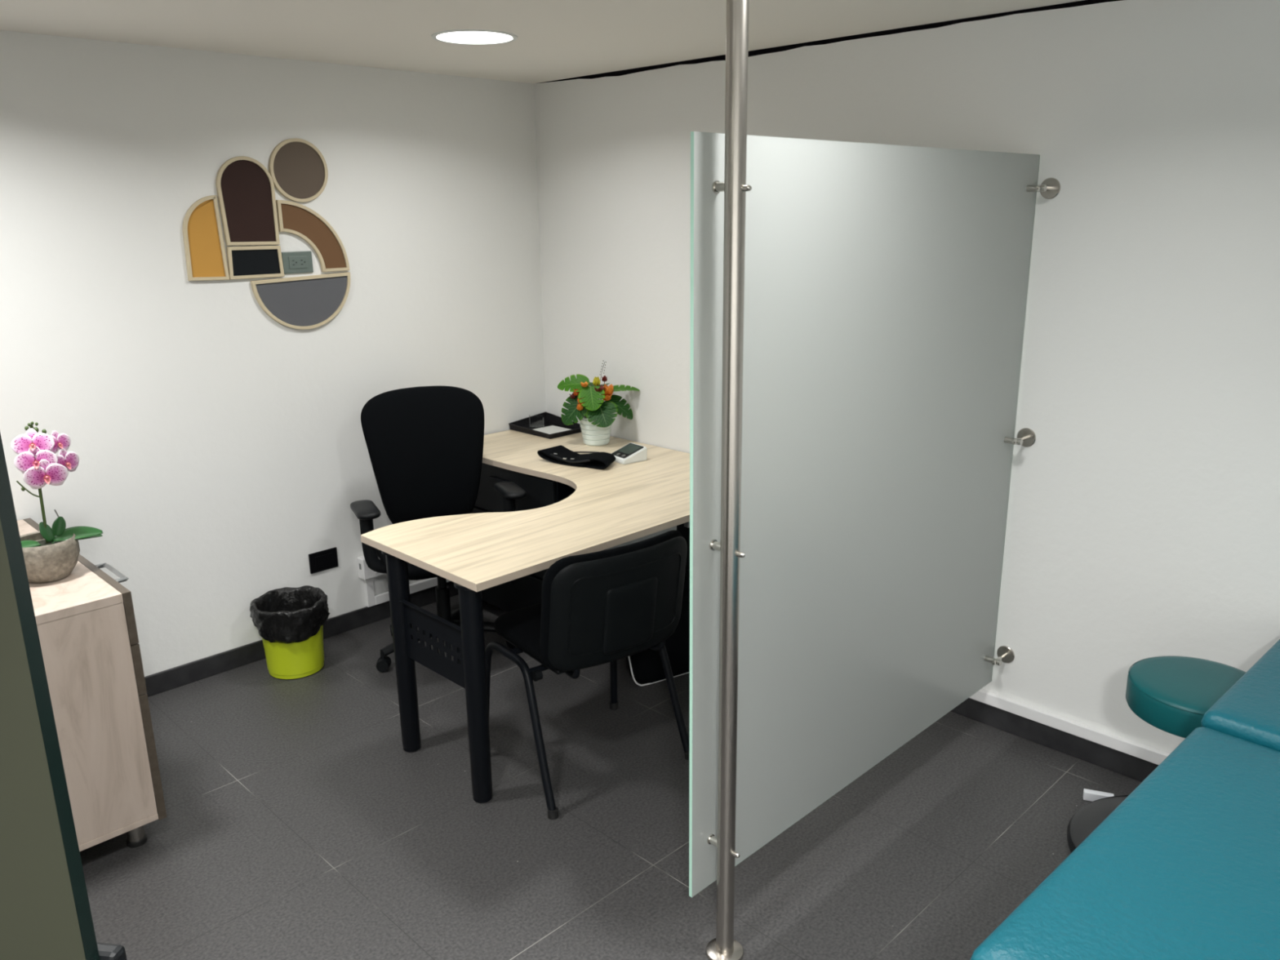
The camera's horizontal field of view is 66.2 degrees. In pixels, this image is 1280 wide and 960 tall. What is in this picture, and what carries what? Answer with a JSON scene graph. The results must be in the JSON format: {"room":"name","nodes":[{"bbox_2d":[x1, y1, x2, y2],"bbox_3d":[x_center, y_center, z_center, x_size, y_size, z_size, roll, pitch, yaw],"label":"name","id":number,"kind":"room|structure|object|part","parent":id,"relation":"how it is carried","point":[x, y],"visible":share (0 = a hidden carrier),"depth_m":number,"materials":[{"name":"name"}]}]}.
{"room":"examination room","nodes":[
{"label":"examination room","id":0,"kind":"room"},
{"bbox_2d":[0,30,546,676],"bbox_3d":[-2.030,-0.329,3.371,4.500,2.431,0.100,-15,21,-43],"label":"wall","id":1,"kind":"structure","parent":0,"point":[220,444],"depth_m":3.75,"materials":[{"name":"white paint"}]},
{"bbox_2d":[182,195,230,280],"bbox_3d":[-1.594,-0.883,3.592,0.148,0.305,0.014,-15,21,-43],"label":"wall decoration","id":2,"kind":"object","parent":1,"relation":"attached to","point":[203,241],"visible":1,"depth_m":3.59,"materials":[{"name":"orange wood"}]},
{"bbox_2d":[215,155,279,245],"bbox_3d":[-1.470,-1.043,3.678,0.217,0.322,0.014,-15,21,-43],"label":"arch","id":3,"kind":"object","parent":1,"relation":"attached to","point":[245,188],"visible":1,"depth_m":3.68,"materials":[{"name":"beige wood"}]},
{"bbox_2d":[226,245,284,279],"bbox_3d":[-1.464,-0.830,3.741,0.213,0.120,0.014,-15,21,-43],"label":"rectangle","id":4,"kind":"object","parent":1,"relation":"attached to","point":[257,261],"visible":1,"depth_m":3.74,"materials":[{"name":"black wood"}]},
{"bbox_3d":[-1.465,-0.830,3.742,0.187,0.094,0.006,-15,21,-43],"label":"inset panel","id":5,"kind":"part","parent":4,"relation":"part of","materials":[{"name":"black"}]},
{"bbox_2d":[281,250,313,274],"bbox_3d":[-1.345,-0.855,3.859,0.125,0.084,0.011,-15,21,-43],"label":"wall socket","id":6,"kind":"object","parent":1,"relation":"attached to","point":[293,262],"visible":1,"depth_m":3.85,"materials":[{"name":"grey plastic"}]},
{"bbox_2d":[268,137,328,202],"bbox_3d":[-1.317,-1.196,3.796,0.236,0.236,0.014,-15,21,-43],"label":"disc","id":7,"kind":"object","parent":1,"relation":"attached to","point":[298,170],"visible":1,"depth_m":3.79,"materials":[{"name":"beige wood"}]},
{"bbox_2d":[249,271,350,329],"bbox_3d":[-1.334,-0.707,3.907,0.415,0.214,0.014,-15,21,-43],"label":"semicircle","id":8,"kind":"object","parent":1,"relation":"attached to","point":[304,302],"visible":1,"depth_m":3.90,"materials":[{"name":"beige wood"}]},
{"bbox_2d":[144,581,458,697],"bbox_3d":[-1.976,0.814,3.644,4.300,0.081,0.014,-15,21,-43],"label":"baseboard","id":9,"kind":"structure","parent":1,"relation":"attached to","point":[188,673],"depth_m":3.99,"materials":[{"name":"stone"}]},
{"bbox_2d":[275,200,349,271],"bbox_3d":[-1.289,-0.964,3.886,0.278,0.278,0.014,-15,21,-43],"label":"arc","id":10,"kind":"object","parent":1,"relation":"attached to","point":[300,220],"visible":1,"depth_m":3.89,"materials":[{"name":"beige wood"}]},
{"bbox_2d":[308,546,338,573],"bbox_3d":[-1.344,0.342,4.176,0.128,0.088,0.010,-15,21,-43],"label":"wall socket","id":11,"kind":"object","parent":1,"relation":"attached to","point":[323,560],"visible":1,"depth_m":4.17,"materials":[{"name":"black plastic"}]},
{"bbox_2d":[364,577,375,607],"bbox_3d":[-1.199,0.492,4.358,0.038,0.142,0.020,-15,21,-43],"label":"duct","id":12,"kind":"object","parent":1,"relation":"attached to","point":[368,584],"visible":0.76,"depth_m":4.35,"materials":[{"name":"white plastic"}]},
{"bbox_2d":[356,555,386,580],"bbox_3d":[-1.166,0.373,4.336,0.151,0.096,0.053,-15,21,-43],"label":"box","id":13,"kind":"object","parent":1,"relation":"attached to","point":[365,573],"visible":0.34,"depth_m":4.29,"materials":[{"name":"white plastic"}]},
{"bbox_2d":[374,577,450,604],"bbox_3d":[-0.827,0.437,4.727,1.013,0.042,0.022,-15,21,-43],"label":"trim","id":14,"kind":"structure","parent":1,"relation":"attached to","point":[384,597],"depth_m":4.52,"materials":[{"name":"white plastic"}]},
{"bbox_2d":[0,0,1083,83],"bbox_3d":[-0.170,-0.965,1.252,4.300,0.080,5.200,-15,21,-43],"label":"ceiling","id":15,"kind":"structure","parent":0,"point":[557,39],"depth_m":3.07,"materials":[{"name":"white paint"}]},
{"bbox_2d":[431,29,517,44],"bbox_3d":[-0.551,-1.490,3.271,0.286,0.034,0.286,-15,21,-43],"label":"recessed light","id":16,"kind":"object","parent":15,"relation":"in","point":[464,37],"visible":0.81,"depth_m":3.31,"materials":[{"name":"white"}]},
{"bbox_2d":[438,31,511,40],"bbox_3d":[-0.551,-1.486,3.272,0.245,0.006,0.245,-15,21,-43],"label":"diffuser","id":17,"kind":"object","parent":16,"relation":"attached to","point":[442,36],"depth_m":3.30,"materials":[{"name":"white plastic"}]},
{"bbox_2d":[80,594,1141,959],"bbox_3d":[-0.142,1.344,1.888,4.300,0.050,5.200,-15,21,-43],"label":"floor","id":18,"kind":"structure","parent":0,"point":[299,824],"depth_m":2.88,"materials":[{"name":"tile"}]},
{"bbox_2d":[0,432,126,959],"bbox_3d":[-0.990,0.408,1.012,0.964,2.000,0.038,2,16,8],"label":"door","id":19,"kind":"structure","parent":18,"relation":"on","point":[46,913],"depth_m":0.90,"materials":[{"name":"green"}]},
{"bbox_2d":[17,518,166,851],"bbox_3d":[-1.887,0.637,2.963,0.539,0.782,0.972,-15,21,-43],"label":"base cabinet","id":20,"kind":"object","parent":18,"relation":"on","point":[85,618],"visible":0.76,"depth_m":2.69,"materials":[{"name":"brown wood"}]},
{"bbox_3d":[-1.912,0.248,3.192,0.022,0.153,0.484,-15,21,-43],"label":"drawer","id":21,"kind":"part","parent":20,"relation":"part of","materials":[{"name":"beige wood"}]},
{"bbox_2d":[10,421,102,582],"bbox_3d":[-1.661,0.062,2.731,0.244,0.445,0.194,-4,16,-12],"label":"potted orchid","id":22,"kind":"object","parent":20,"relation":"on","point":[50,554],"visible":0.95,"depth_m":2.72,"materials":[{"name":"plant"}]},
{"bbox_3d":[-1.678,0.015,2.743,0.026,0.341,0.112,9,18,32],"label":"flower stem","id":23,"kind":"part","parent":22,"relation":"part of","materials":[{"name":"green"}]},
{"bbox_3d":[-1.663,-0.103,2.691,0.104,0.075,0.021,-8,17,-25],"label":"flower","id":24,"kind":"part","parent":22,"relation":"part of","materials":[{"name":"pink plant"}]},
{"bbox_3d":[-1.654,-0.056,2.689,0.104,0.076,0.011,-9,17,-27],"label":"flower","id":25,"kind":"part","parent":22,"relation":"part of","materials":[{"name":"pink plant"}]},
{"bbox_3d":[-1.635,-0.018,2.703,0.109,0.081,0.008,-13,20,-37],"label":"flower","id":26,"kind":"part","parent":22,"relation":"part of","materials":[{"name":"pink plant"}]},
{"bbox_3d":[-1.683,0.220,2.779,0.174,0.116,0.174,-15,21,-43],"label":"pot","id":27,"kind":"part","parent":22,"relation":"part of","materials":[{"name":"stone"}]},
{"bbox_3d":[-1.629,-0.107,2.744,0.009,0.063,0.086,4,16,18],"label":"flower","id":28,"kind":"part","parent":22,"relation":"part of","materials":[{"name":"pink plant"}]},
{"bbox_3d":[-1.614,-0.053,2.757,0.006,0.073,0.098,4,16,16],"label":"flower","id":29,"kind":"part","parent":22,"relation":"part of","materials":[{"name":"pink plant"}]},
{"bbox_3d":[-1.567,0.336,2.858,0.022,0.153,0.484,-15,21,-43],"label":"drawer","id":30,"kind":"part","parent":20,"relation":"part of","materials":[{"name":"beige wood"}]},
{"bbox_3d":[-1.544,0.271,2.865,0.044,0.013,0.187,-15,21,-43],"label":"handle","id":31,"kind":"part","parent":20,"relation":"part of","materials":[{"name":"grey metal"}]},
{"bbox_3d":[-1.907,0.934,3.021,0.472,0.018,0.972,-15,21,-43],"label":"board","id":32,"kind":"part","parent":20,"relation":"part of","materials":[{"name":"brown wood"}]},
{"bbox_3d":[-1.474,1.014,2.866,0.046,0.065,0.046,-15,21,-43],"label":"leg","id":33,"kind":"part","parent":20,"relation":"part of","materials":[{"name":"black plastic"}]},
{"bbox_3d":[-1.565,0.485,2.899,0.022,0.150,0.484,-15,21,-43],"label":"drawer","id":34,"kind":"part","parent":20,"relation":"part of","materials":[{"name":"brown wood"}]},
{"bbox_3d":[-1.562,0.752,2.973,0.022,0.397,0.484,-15,21,-43],"label":"cabinet door","id":35,"kind":"part","parent":20,"relation":"part of","materials":[{"name":"brown wood"}]},
{"bbox_2d":[249,585,329,679],"bbox_3d":[-1.389,0.613,3.928,0.296,0.305,0.297,-15,21,-43],"label":"waste bin","id":36,"kind":"object","parent":18,"relation":"on","point":[290,622],"visible":1,"depth_m":3.85,"materials":[{"name":"yellow plastic"}]},
{"bbox_2d":[350,386,526,671],"bbox_3d":[-0.807,0.198,3.955,0.668,1.075,0.589,-8,17,-25],"label":"office chair","id":37,"kind":"object","parent":18,"relation":"on","point":[424,444],"visible":0.56,"depth_m":4.02,"materials":[{"name":"black fabric"}]},
{"bbox_3d":[-1.054,0.114,3.768,0.088,0.032,0.215,-8,17,-25],"label":"armrest","id":38,"kind":"part","parent":37,"relation":"part of","materials":[{"name":"black plastic"}]},
{"bbox_3d":[-0.990,0.246,3.846,0.194,0.268,0.032,-8,17,-25],"label":"arm post","id":39,"kind":"part","parent":37,"relation":"part of","materials":[{"name":"black plastic"}]},
{"bbox_3d":[-0.932,0.649,3.994,0.259,0.070,0.062,-13,20,-39],"label":"arm","id":40,"kind":"part","parent":37,"relation":"part of","materials":[{"name":"black plastic"}]},
{"bbox_3d":[-0.794,0.271,3.951,0.500,0.088,0.480,-8,17,-25],"label":"seat","id":41,"kind":"part","parent":37,"relation":"part of","materials":[{"name":"black fabric"}]},
{"bbox_3d":[-0.889,-0.094,4.080,0.505,0.576,0.150,-8,17,-25],"label":"backrest","id":42,"kind":"part","parent":37,"relation":"part of","materials":[{"name":"black fabric"}]},
{"bbox_3d":[-0.775,0.578,4.242,0.062,0.070,0.259,3,16,13],"label":"arm","id":43,"kind":"part","parent":37,"relation":"part of","materials":[{"name":"black plastic"}]},
{"bbox_3d":[-0.654,0.615,4.106,0.259,0.070,0.062,-2,15,-4],"label":"arm","id":44,"kind":"part","parent":37,"relation":"part of","materials":[{"name":"black plastic"}]},
{"bbox_3d":[-0.600,0.192,4.026,0.194,0.268,0.032,-8,17,-25],"label":"arm post","id":45,"kind":"part","parent":37,"relation":"part of","materials":[{"name":"black plastic"}]},
{"bbox_3d":[-0.531,0.041,4.008,0.088,0.032,0.215,-8,17,-25],"label":"armrest","id":46,"kind":"part","parent":37,"relation":"part of","materials":[{"name":"black plastic"}]},
{"bbox_2d":[471,462,575,611],"bbox_3d":[-0.447,0.247,4.443,0.450,0.715,0.720,-15,21,-43],"label":"drawer pedestal","id":47,"kind":"object","parent":18,"relation":"on","point":[525,591],"visible":0.18,"depth_m":4.23,"materials":[{"name":"black metal"}]},
{"bbox_3d":[-0.605,0.001,4.214,0.012,0.015,0.120,-15,21,-43],"label":"handle","id":48,"kind":"part","parent":47,"relation":"part of","materials":[{"name":"black metal"}]},
{"bbox_3d":[-0.591,0.264,4.298,0.018,0.213,0.710,-15,21,-43],"label":"drawer","id":49,"kind":"part","parent":47,"relation":"part of","materials":[{"name":"plastic"}]},
{"bbox_3d":[-0.589,0.481,4.357,0.018,0.213,0.710,-15,21,-43],"label":"drawer","id":50,"kind":"part","parent":47,"relation":"part of","materials":[{"name":"black plastic"}]},
{"bbox_3d":[-0.594,0.047,4.238,0.018,0.213,0.710,-15,21,-43],"label":"drawer","id":51,"kind":"part","parent":47,"relation":"part of","materials":[{"name":"black plastic"}]},
{"bbox_2d":[360,429,689,803],"bbox_3d":[-0.463,0.366,3.946,1.563,0.750,1.556,-15,21,-43],"label":"desk","id":52,"kind":"object","parent":18,"relation":"on","point":[615,505],"visible":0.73,"depth_m":3.23,"materials":[{"name":"laminate"}]},
{"bbox_3d":[-0.785,0.569,3.269,0.090,0.725,0.090,-15,21,-43],"label":"leg","id":53,"kind":"part","parent":52,"relation":"part of","materials":[{"name":"black metal"}]},
{"bbox_3d":[-0.646,0.519,3.092,0.016,0.202,0.360,-15,21,-43],"label":"panel","id":54,"kind":"part","parent":52,"relation":"part of","materials":[{"name":"black metal"}]},
{"bbox_3d":[-0.496,0.646,2.977,0.090,0.725,0.090,-15,21,-43],"label":"leg","id":55,"kind":"part","parent":52,"relation":"part of","materials":[{"name":"black metal"}]},
{"bbox_2d":[508,411,581,439],"bbox_3d":[-0.443,-0.264,4.714,0.236,0.054,0.310,-15,21,-43],"label":"tray","id":56,"kind":"object","parent":52,"relation":"on","point":[522,425],"visible":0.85,"depth_m":4.75,"materials":[{"name":"black plastic"}]},
{"bbox_2d":[528,414,544,427],"bbox_3d":[-0.499,-0.284,4.748,0.070,0.060,0.023,-3,16,-9],"label":"card holder","id":57,"kind":"object","parent":56,"relation":"in","point":[535,421],"visible":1,"depth_m":4.75,"materials":[{"name":"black plastic"}]},
{"bbox_2d":[533,425,570,434],"bbox_3d":[-0.423,-0.239,4.698,0.140,0.002,0.150,-15,21,-43],"label":"paper stack","id":58,"kind":"object","parent":56,"relation":"in","point":[548,429],"visible":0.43,"depth_m":4.70,"materials":[{"name":"grey paper"}]},
{"bbox_2d":[537,444,615,469],"bbox_3d":[-0.223,-0.108,4.152,0.349,0.047,0.249,9,18,32],"label":"blood pressure cuff","id":59,"kind":"object","parent":52,"relation":"on","point":[561,455],"visible":0.95,"depth_m":4.09,"materials":[{"name":"black fabric"}]},
{"bbox_2d":[557,361,639,445],"bbox_3d":[-0.195,-0.349,4.409,0.286,0.376,0.293,-15,21,-43],"label":"potted plant","id":60,"kind":"object","parent":52,"relation":"on","point":[595,415],"visible":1,"depth_m":4.36,"materials":[{"name":"green plant"}]},
{"bbox_3d":[-0.198,-0.229,4.440,0.154,0.129,0.154,-15,21,-43],"label":"pot","id":61,"kind":"part","parent":60,"relation":"part of","materials":[{"name":"white ceramic"}]},
{"bbox_3d":[-0.019,0.264,3.789,0.880,0.420,0.015,-15,21,-43],"label":"modesty panel","id":62,"kind":"part","parent":52,"relation":"part of","materials":[{"name":"black metal"}]},
{"bbox_2d":[610,442,647,464],"bbox_3d":[-0.053,-0.112,4.144,0.126,0.058,0.116,-12,19,-35],"label":"monitor","id":63,"kind":"object","parent":52,"relation":"on","point":[631,452],"visible":0.91,"depth_m":4.12,"materials":[{"name":"white plastic"}]},
{"bbox_3d":[0.101,0.233,4.424,0.015,0.700,1.415,-15,21,-43],"label":"modesty panel","id":64,"kind":"part","parent":52,"relation":"part of","materials":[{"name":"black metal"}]},
{"bbox_2d":[484,529,689,819],"bbox_3d":[-0.167,0.541,3.168,0.570,0.820,0.524,-12,19,-35],"label":"chair","id":65,"kind":"object","parent":18,"relation":"on","point":[611,605],"visible":0.97,"depth_m":2.92,"materials":[{"name":"black metal"}]},
{"bbox_3d":[-0.191,0.473,3.180,0.460,0.070,0.430,-12,19,-35],"label":"seat","id":66,"kind":"part","parent":65,"relation":"part of","materials":[{"name":"black fabric"}]},
{"bbox_3d":[-0.387,0.759,3.093,0.051,0.442,0.458,-12,19,-35],"label":"frame","id":67,"kind":"part","parent":65,"relation":"part of","materials":[{"name":"black metal"}]},
{"bbox_3d":[-0.184,0.526,3.187,0.490,0.038,0.140,-12,19,-35],"label":"cross rail","id":68,"kind":"part","parent":65,"relation":"part of","materials":[{"name":"black metal"}]},
{"bbox_3d":[-0.314,0.595,2.994,0.023,0.032,0.032,-12,19,-35],"label":"bolt knob","id":69,"kind":"part","parent":65,"relation":"part of","materials":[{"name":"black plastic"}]},
{"bbox_3d":[-0.063,0.363,2.972,0.515,0.375,0.114,-12,19,-35],"label":"backrest","id":70,"kind":"part","parent":65,"relation":"part of","materials":[{"name":"black fabric"}]},
{"bbox_3d":[0.022,0.672,3.388,0.051,0.442,0.458,-12,19,-35],"label":"frame","id":71,"kind":"part","parent":65,"relation":"part of","materials":[{"name":"black metal"}]},
{"bbox_2d":[626,567,689,685],"bbox_3d":[0.162,0.549,3.834,0.555,0.437,0.120,-10,18,-30],"label":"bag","id":72,"kind":"object","parent":18,"relation":"on","point":[646,666],"visible":0.32,"depth_m":3.76,"materials":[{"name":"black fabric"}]},
{"bbox_3d":[0.158,0.397,3.791,0.258,0.120,0.018,-10,18,-30],"label":"handle","id":73,"kind":"part","parent":72,"relation":"part of","materials":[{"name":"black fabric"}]},
{"bbox_2d":[705,0,751,959],"bbox_3d":[0.195,0.043,2.115,0.094,2.330,0.097,-15,21,-43],"label":"steel pole","id":74,"kind":"object","parent":18,"relation":"on","point":[724,946],"visible":1,"depth_m":2.07,"materials":[{"name":"grey metal"}]},
{"bbox_2d":[688,131,1039,897],"bbox_3d":[0.663,0.012,2.668,1.558,1.745,0.009,-15,21,-43],"label":"glass screen","id":75,"kind":"object","parent":74,"relation":"attached to","point":[886,286],"visible":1,"depth_m":2.53,"materials":[{"name":"white glass"}]},
{"bbox_2d":[1082,788,1114,801],"bbox_3d":[1.409,0.974,3.019,0.085,0.028,0.022,5,16,20],"label":"bar","id":76,"kind":"object","parent":18,"relation":"on","point":[1088,794],"visible":0.73,"depth_m":3.02,"materials":[{"name":"white"}]},
{"bbox_2d":[969,639,1279,959],"bbox_3d":[1.393,0.931,1.962,1.777,0.672,0.680,-15,21,-41],"label":"couch","id":77,"kind":"object","parent":18,"relation":"on","point":[1187,866],"visible":1,"depth_m":1.71,"materials":[{"name":"teal leather"}]},
{"bbox_2d":[1200,639,1279,751],"bbox_3d":[1.764,0.540,2.221,0.747,0.065,0.680,-15,21,-41],"label":"cushion","id":78,"kind":"object","parent":77,"relation":"on","point":[1249,710],"depth_m":2.22,"materials":[{"name":"teal leather"}]},
{"bbox_2d":[1066,655,1245,853],"bbox_3d":[1.486,0.797,2.667,0.554,0.553,0.554,-15,21,-43],"label":"round stool","id":79,"kind":"object","parent":18,"relation":"on","point":[1172,694],"visible":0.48,"depth_m":2.60,"materials":[{"name":"teal leather"}]},
{"bbox_3d":[1.484,0.576,2.606,0.348,0.093,0.348,-15,21,-43],"label":"seat","id":80,"kind":"part","parent":79,"relation":"part of","materials":[{"name":"teal leather"}]},
{"bbox_2d":[533,0,1279,753],"bbox_3d":[1.333,-0.234,3.071,0.012,2.331,5.300,-15,21,-43],"label":"wall","id":81,"kind":"structure","parent":0,"point":[1143,517],"depth_m":3.00,"materials":[{"name":"white paint"}]},
{"bbox_2d":[538,0,1122,83],"bbox_3d":[1.368,-0.292,3.091,0.088,2.431,5.300,-15,21,-43],"label":"trim","id":82,"kind":"structure","parent":81,"relation":"attached to","point":[756,52],"depth_m":3.37,"materials":[{"name":"black"}]},
{"bbox_2d":[984,645,1014,666],"bbox_3d":[1.223,0.609,3.349,0.096,0.062,0.067,-15,21,-43],"label":"clamp","id":83,"kind":"object","parent":81,"relation":"attached to","point":[1005,654],"visible":1,"depth_m":3.36,"materials":[{"name":"silver metal"}]},
{"bbox_3d":[1.228,0.608,3.351,0.078,0.013,0.013,-15,21,-43],"label":"rod","id":84,"kind":"part","parent":83,"relation":"part of","materials":[{"name":"silver metal"}]},
{"bbox_2d":[1004,427,1035,447],"bbox_3d":[1.214,-0.129,3.145,0.096,0.062,0.067,-15,21,-43],"label":"clamp","id":85,"kind":"object","parent":81,"relation":"attached to","point":[1026,437],"visible":1,"depth_m":3.16,"materials":[{"name":"silver metal"}]},
{"bbox_3d":[1.220,-0.129,3.147,0.078,0.013,0.013,-15,21,-43],"label":"rod","id":86,"kind":"part","parent":85,"relation":"part of","materials":[{"name":"silver metal"}]},
{"bbox_2d":[1026,177,1060,199],"bbox_3d":[1.205,-0.873,2.940,0.096,0.062,0.067,-15,21,-43],"label":"clamp","id":87,"kind":"object","parent":81,"relation":"attached to","point":[1050,188],"visible":1,"depth_m":2.96,"materials":[{"name":"silver metal"}]},
{"bbox_3d":[1.211,-0.873,2.942,0.078,0.013,0.013,-15,21,-43],"label":"rod","id":88,"kind":"part","parent":87,"relation":"part of","materials":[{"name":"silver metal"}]},
{"bbox_2d":[951,697,1158,782],"bbox_3d":[1.377,0.863,3.322,0.014,0.081,5.186,-15,21,-43],"label":"baseboard","id":89,"kind":"structure","parent":81,"relation":"attached to","point":[1122,763],"depth_m":3.29,"materials":[{"name":"stone"}]},
{"bbox_2d":[968,688,1169,764],"bbox_3d":[1.369,0.802,3.307,0.022,0.042,5.200,-15,21,-43],"label":"trim","id":90,"kind":"structure","parent":81,"relation":"attached to","point":[1106,739],"depth_m":3.24,"materials":[{"name":"white paint"}]}
]}

